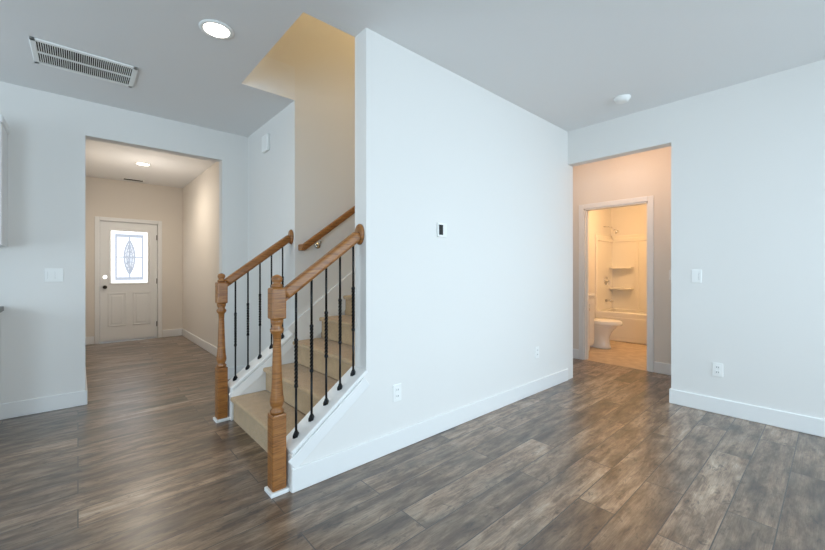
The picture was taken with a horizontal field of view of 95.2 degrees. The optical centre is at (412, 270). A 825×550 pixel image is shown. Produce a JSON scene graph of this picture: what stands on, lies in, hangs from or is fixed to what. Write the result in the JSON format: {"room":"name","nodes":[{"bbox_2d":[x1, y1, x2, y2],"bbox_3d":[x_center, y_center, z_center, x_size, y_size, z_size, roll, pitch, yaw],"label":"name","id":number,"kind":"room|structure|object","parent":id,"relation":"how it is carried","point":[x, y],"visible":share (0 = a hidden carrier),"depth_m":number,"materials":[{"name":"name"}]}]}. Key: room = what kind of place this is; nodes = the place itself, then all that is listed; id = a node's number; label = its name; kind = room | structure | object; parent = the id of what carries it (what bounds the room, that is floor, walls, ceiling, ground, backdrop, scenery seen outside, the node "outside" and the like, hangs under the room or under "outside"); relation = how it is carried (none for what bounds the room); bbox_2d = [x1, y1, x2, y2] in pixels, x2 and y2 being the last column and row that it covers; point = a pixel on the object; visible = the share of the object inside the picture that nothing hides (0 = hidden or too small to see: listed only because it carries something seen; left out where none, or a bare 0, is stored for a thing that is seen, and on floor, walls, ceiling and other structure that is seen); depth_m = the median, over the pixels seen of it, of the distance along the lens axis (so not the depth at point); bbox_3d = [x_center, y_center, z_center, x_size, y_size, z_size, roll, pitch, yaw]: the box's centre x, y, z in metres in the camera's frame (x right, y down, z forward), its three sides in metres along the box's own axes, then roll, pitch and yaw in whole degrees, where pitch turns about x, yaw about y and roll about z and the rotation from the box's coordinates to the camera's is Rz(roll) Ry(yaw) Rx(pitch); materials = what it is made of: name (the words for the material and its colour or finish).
{"room":"empty living room","nodes":[
{"label":"empty living room","id":0,"kind":"room"},
{"bbox_2d":[0,81,247,403],"bbox_3d":[-3.829,-0.162,2.698,5.060,2.743,0.120,0,0,-42],"label":"wall","id":1,"kind":"structure","parent":0,"point":[42,338],"depth_m":3.29,"materials":[{"name":"white paint"}]},
{"bbox_2d":[0,114,8,246],"bbox_3d":[-3.397,-0.680,2.768,0.540,0.980,0.341,0,0,-42],"label":"upper cabinet","id":2,"kind":"object","parent":1,"relation":"attached to","point":[4,129],"visible":1,"depth_m":2.90,"materials":[{"name":"white wood"}]},
{"bbox_2d":[0,390,86,419],"bbox_3d":[-4.306,1.145,2.184,3.664,0.130,0.014,0,0,-42],"label":"baseboard","id":3,"kind":"structure","parent":1,"relation":"attached to","point":[37,405],"depth_m":3.20,"materials":[{"name":"white paint"}]},
{"bbox_2d":[44,268,62,281],"bbox_3d":[-3.102,0.040,3.257,0.118,0.115,0.009,0,0,-42],"label":"light switch","id":4,"kind":"object","parent":1,"relation":"attached to","point":[53,274],"visible":1,"depth_m":3.25,"materials":[{"name":"white plastic"}]},
{"bbox_2d":[228,365,245,378],"bbox_3d":[-2.005,1.145,4.229,0.270,0.130,0.014,0,0,-42],"label":"stub","id":5,"kind":"object","parent":1,"relation":"attached to","point":[231,372],"visible":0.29,"depth_m":4.22,"materials":[{"name":"white paint"}]},
{"bbox_2d":[85,176,182,343],"bbox_3d":[-4.905,-0.162,6.558,1.540,2.743,0.120,0,0,-42],"label":"wall","id":6,"kind":"structure","parent":0,"point":[170,208],"depth_m":6.66,"materials":[{"name":"beige paint"}]},
{"bbox_2d":[85,336,93,344],"bbox_3d":[-5.278,1.145,6.137,0.136,0.130,0.014,0,0,-42],"label":"baseboard","id":7,"kind":"structure","parent":6,"relation":"attached to","point":[89,340],"depth_m":6.14,"materials":[{"name":"white paint"}]},
{"bbox_2d":[100,221,156,341],"bbox_3d":[-4.895,0.186,6.516,0.794,2.016,0.115,0,0,-42],"label":"front door","id":8,"kind":"structure","parent":6,"relation":"in","point":[128,280],"depth_m":6.51,"materials":[{"name":"white paint"}]},
{"bbox_2d":[95,216,161,343],"bbox_3d":[-4.915,0.160,6.538,0.930,2.100,0.136,0,0,-42],"label":"door frame","id":9,"kind":"structure","parent":6,"relation":"attached to","point":[97,275],"depth_m":6.42,"materials":[{"name":"white paint"}]},
{"bbox_2d":[162,328,181,336],"bbox_3d":[-4.410,1.145,6.908,0.306,0.130,0.014,0,0,-42],"label":"baseboard","id":10,"kind":"structure","parent":6,"relation":"attached to","point":[171,332],"depth_m":6.90,"materials":[{"name":"white paint"}]},
{"bbox_2d":[85,139,215,187],"bbox_3d":[-3.749,-1.683,5.257,1.540,0.300,3.600,0,0,-42],"label":"ceiling","id":11,"kind":"structure","parent":0,"point":[105,160],"depth_m":5.50,"materials":[{"name":"white paint"}]},
{"bbox_2d":[122,178,144,181],"bbox_3d":[-4.712,-1.528,6.355,0.300,0.010,0.120,0,0,-42],"label":"ceiling vent","id":12,"kind":"object","parent":11,"relation":"in","point":[133,179],"visible":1,"depth_m":6.33,"materials":[{"name":"white plastic"}]},
{"bbox_2d":[135,162,150,165],"bbox_3d":[-3.881,-1.529,5.421,0.200,0.008,0.200,0,0,-42],"label":"recessed light","id":13,"kind":"object","parent":11,"relation":"in","point":[142,163],"visible":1,"depth_m":5.42,"materials":[{"name":"white plastic"}]},
{"bbox_2d":[183,105,288,362],"bbox_3d":[-2.714,-0.162,5.341,0.120,2.743,4.850,0,0,-42],"label":"wall","id":14,"kind":"structure","parent":0,"point":[268,199],"depth_m":4.21,"materials":[{"name":"white paint"}]},
{"bbox_2d":[182,328,216,356],"bbox_3d":[-3.144,1.145,5.724,0.014,0.130,3.466,0,0,-42],"label":"baseboard","id":15,"kind":"structure","parent":14,"relation":"attached to","point":[206,346],"depth_m":5.94,"materials":[{"name":"white paint"}]},
{"bbox_2d":[262,133,269,152],"bbox_3d":[-1.509,-1.305,3.870,0.035,0.170,0.150,0,0,-42],"label":"door chime","id":16,"kind":"object","parent":14,"relation":"attached to","point":[265,143],"visible":1,"depth_m":3.83,"materials":[{"name":"white plastic"}]},
{"bbox_2d":[228,12,354,420],"bbox_3d":[-0.300,-1.540,4.155,3.268,5.500,0.160,0,0,-42],"label":"wall","id":17,"kind":"structure","parent":0,"point":[321,151],"depth_m":3.53,"materials":[{"name":"white paint"}]},
{"bbox_2d":[213,229,293,422],"bbox_3d":[-1.345,0.418,3.226,0.641,1.584,0.102,0,0,-42],"label":"railing","id":18,"kind":"object","parent":17,"relation":"on","point":[222,284],"visible":0.85,"depth_m":3.04,"materials":[{"name":"brown wood"}]},
{"bbox_2d":[287,269,354,340],"bbox_3d":[-0.278,-0.158,4.077,2.229,1.744,0.014,0,0,-42],"label":"trim","id":19,"kind":"structure","parent":17,"relation":"attached to","point":[303,326],"depth_m":3.55,"materials":[{"name":"white paint"}]},
{"bbox_2d":[298,206,354,250],"bbox_3d":[-0.232,-0.959,4.062,2.074,1.559,0.096,0,0,-42],"label":"handrail","id":20,"kind":"object","parent":17,"relation":"attached to","point":[315,238],"depth_m":3.50,"materials":[{"name":"brown wood"}]},
{"bbox_2d":[0,335,824,549],"bbox_3d":[0.005,1.258,3.095,11.320,0.103,11.820,0,0,-42],"label":"floor","id":21,"kind":"structure","parent":0,"point":[142,449],"depth_m":2.20,"materials":[{"name":"brown wood"}]},
{"bbox_2d":[100,337,157,342],"bbox_3d":[-4.920,1.204,6.544,0.802,0.012,0.120,0,0,-42],"label":"threshold","id":22,"kind":"object","parent":21,"relation":"on","point":[128,340],"visible":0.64,"depth_m":6.50,"materials":[{"name":"silver metal"}]},
{"bbox_2d":[230,295,354,452],"bbox_3d":[-0.109,0.247,3.475,2.630,1.925,1.134,0,0,-42],"label":"stairs","id":23,"kind":"structure","parent":21,"relation":"on","point":[251,411],"depth_m":2.90,"materials":[{"name":"beige carpet"}]},
{"bbox_2d":[589,294,594,349],"bbox_3d":[2.411,0.724,5.642,0.530,0.967,0.464,0,0,-42],"label":"bathroom vanity","id":24,"kind":"object","parent":21,"relation":"on","point":[591,319],"visible":0.19,"depth_m":5.56,"materials":[{"name":"white wood"}]},
{"bbox_2d":[590,318,622,348],"bbox_3d":[2.925,0.811,5.936,0.420,0.792,0.701,0,0,-42],"label":"toilet","id":25,"kind":"object","parent":21,"relation":"on","point":[604,329],"visible":0.52,"depth_m":5.79,"materials":[{"name":"white ceramic"}]},
{"bbox_2d":[595,226,646,344],"bbox_3d":[4.014,0.195,6.360,0.743,2.025,1.525,0,0,-42],"label":"tub surround","id":26,"kind":"object","parent":21,"relation":"on","point":[620,278],"visible":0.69,"depth_m":6.81,"materials":[{"name":"white plastic"}]},
{"bbox_2d":[0,0,824,131],"bbox_3d":[-0.131,-1.683,0.486,7.650,0.300,8.100,0,0,-42],"label":"ceiling","id":27,"kind":"structure","parent":0,"point":[568,65],"depth_m":2.55,"materials":[{"name":"white paint"}]},
{"bbox_2d":[29,36,137,87],"bbox_3d":[-2.421,-1.527,2.799,0.580,0.012,0.400,0,0,-42],"label":"ceiling vent","id":28,"kind":"object","parent":27,"relation":"in","point":[57,56],"visible":1,"depth_m":2.77,"materials":[{"name":"white plastic"}]},
{"bbox_2d":[199,19,233,39],"bbox_3d":[-1.247,-1.529,2.397,0.200,0.008,0.200,0,0,-42],"label":"recessed light","id":29,"kind":"object","parent":27,"relation":"in","point":[215,29],"visible":1,"depth_m":2.39,"materials":[{"name":"white plastic"}]},
{"bbox_2d":[614,94,630,103],"bbox_3d":[1.861,-1.513,3.340,0.136,0.040,0.136,0,0,-42],"label":"smoke detector","id":30,"kind":"object","parent":27,"relation":"attached to","point":[622,99],"visible":1,"depth_m":3.31,"materials":[{"name":"white plastic"}]},
{"bbox_2d":[286,28,572,492],"bbox_3d":[0.524,-1.540,3.188,3.321,5.500,0.160,0,0,-42],"label":"wall","id":31,"kind":"structure","parent":0,"point":[475,305],"depth_m":2.84,"materials":[{"name":"white paint"}]},
{"bbox_2d":[264,224,363,498],"bbox_3d":[-0.559,0.455,2.226,0.594,1.510,0.102,0,0,-42],"label":"railing","id":32,"kind":"object","parent":31,"relation":"on","point":[279,296],"visible":1,"depth_m":2.06,"materials":[{"name":"brown wood"}]},
{"bbox_2d":[393,383,400,401],"bbox_3d":[-0.102,0.825,2.539,0.072,0.115,0.008,0,0,-42],"label":"electrical outlet","id":33,"kind":"object","parent":31,"relation":"attached to","point":[396,392],"visible":1,"depth_m":2.53,"materials":[{"name":"white plastic"}]},
{"bbox_2d":[292,368,567,492],"bbox_3d":[0.529,1.145,3.096,3.168,0.130,0.014,0,0,-42],"label":"baseboard","id":34,"kind":"structure","parent":31,"relation":"attached to","point":[318,471],"depth_m":2.59,"materials":[{"name":"white paint"}]},
{"bbox_2d":[437,223,446,236],"bbox_3d":[0.221,-0.302,2.819,0.095,0.105,0.020,0,0,-42],"label":"thermostat","id":35,"kind":"object","parent":31,"relation":"attached to","point":[441,229],"visible":0.96,"depth_m":2.81,"materials":[{"name":"white plastic"}]},
{"bbox_2d":[535,346,538,358],"bbox_3d":[1.235,0.810,3.728,0.072,0.115,0.008,0,0,-42],"label":"electrical outlet","id":36,"kind":"object","parent":31,"relation":"attached to","point":[537,352],"visible":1,"depth_m":3.72,"materials":[{"name":"white plastic"}]},
{"bbox_2d":[589,209,610,317],"bbox_3d":[2.910,-0.162,6.480,2.480,2.743,0.120,0,0,-42],"label":"wall","id":37,"kind":"structure","parent":0,"point":[599,220],"depth_m":6.69,"materials":[{"name":"white paint"}]},
{"bbox_2d":[573,146,670,363],"bbox_3d":[2.726,-0.162,4.731,0.120,2.743,1.450,0,0,-42],"label":"wall","id":38,"kind":"structure","parent":0,"point":[659,174],"depth_m":4.54,"materials":[{"name":"beige paint"}]},
{"bbox_2d":[573,349,578,358],"bbox_3d":[2.232,1.145,5.185,0.014,0.130,0.115,0,0,-42],"label":"baseboard","id":39,"kind":"structure","parent":38,"relation":"attached to","point":[575,353],"depth_m":5.16,"materials":[{"name":"white paint"}]},
{"bbox_2d":[579,195,653,371],"bbox_3d":[2.614,0.159,4.845,0.136,2.102,0.894,0,0,-42],"label":"door frame","id":40,"kind":"structure","parent":38,"relation":"attached to","point":[584,209],"depth_m":4.96,"materials":[{"name":"white paint"}]},
{"bbox_2d":[654,361,670,374],"bbox_3d":[3.008,1.145,4.312,0.014,0.130,0.421,0,0,-42],"label":"baseboard","id":41,"kind":"structure","parent":38,"relation":"attached to","point":[662,368],"depth_m":4.40,"materials":[{"name":"white paint"}]},
{"bbox_2d":[611,204,646,235],"bbox_3d":[4.374,-0.162,6.610,0.120,2.743,1.630,0,0,-42],"label":"wall","id":42,"kind":"structure","parent":0,"point":[630,220],"depth_m":6.94,"materials":[{"name":"white paint"}]},
{"bbox_2d":[568,59,824,418],"bbox_3d":[3.613,-0.162,2.121,0.120,2.743,5.570,0,0,-42],"label":"wall","id":43,"kind":"structure","parent":0,"point":[748,200],"depth_m":3.05,"materials":[{"name":"white paint"}]},
{"bbox_2d":[692,270,701,282],"bbox_3d":[2.486,0.050,3.293,0.009,0.115,0.072,0,0,-42],"label":"light switch","id":44,"kind":"object","parent":43,"relation":"attached to","point":[696,276],"visible":1,"depth_m":3.29,"materials":[{"name":"white plastic"}]},
{"bbox_2d":[712,362,722,376],"bbox_3d":[2.582,0.840,3.185,0.008,0.115,0.072,0,0,-42],"label":"electrical outlet","id":45,"kind":"object","parent":43,"relation":"attached to","point":[717,369],"visible":1,"depth_m":3.18,"materials":[{"name":"white plastic"}]},
{"bbox_2d":[671,389,824,437],"bbox_3d":[3.885,1.145,1.714,0.014,0.130,4.600,0,0,-42],"label":"baseboard","id":46,"kind":"structure","parent":43,"relation":"attached to","point":[789,421],"depth_m":3.01,"materials":[{"name":"white paint"}]}
]}

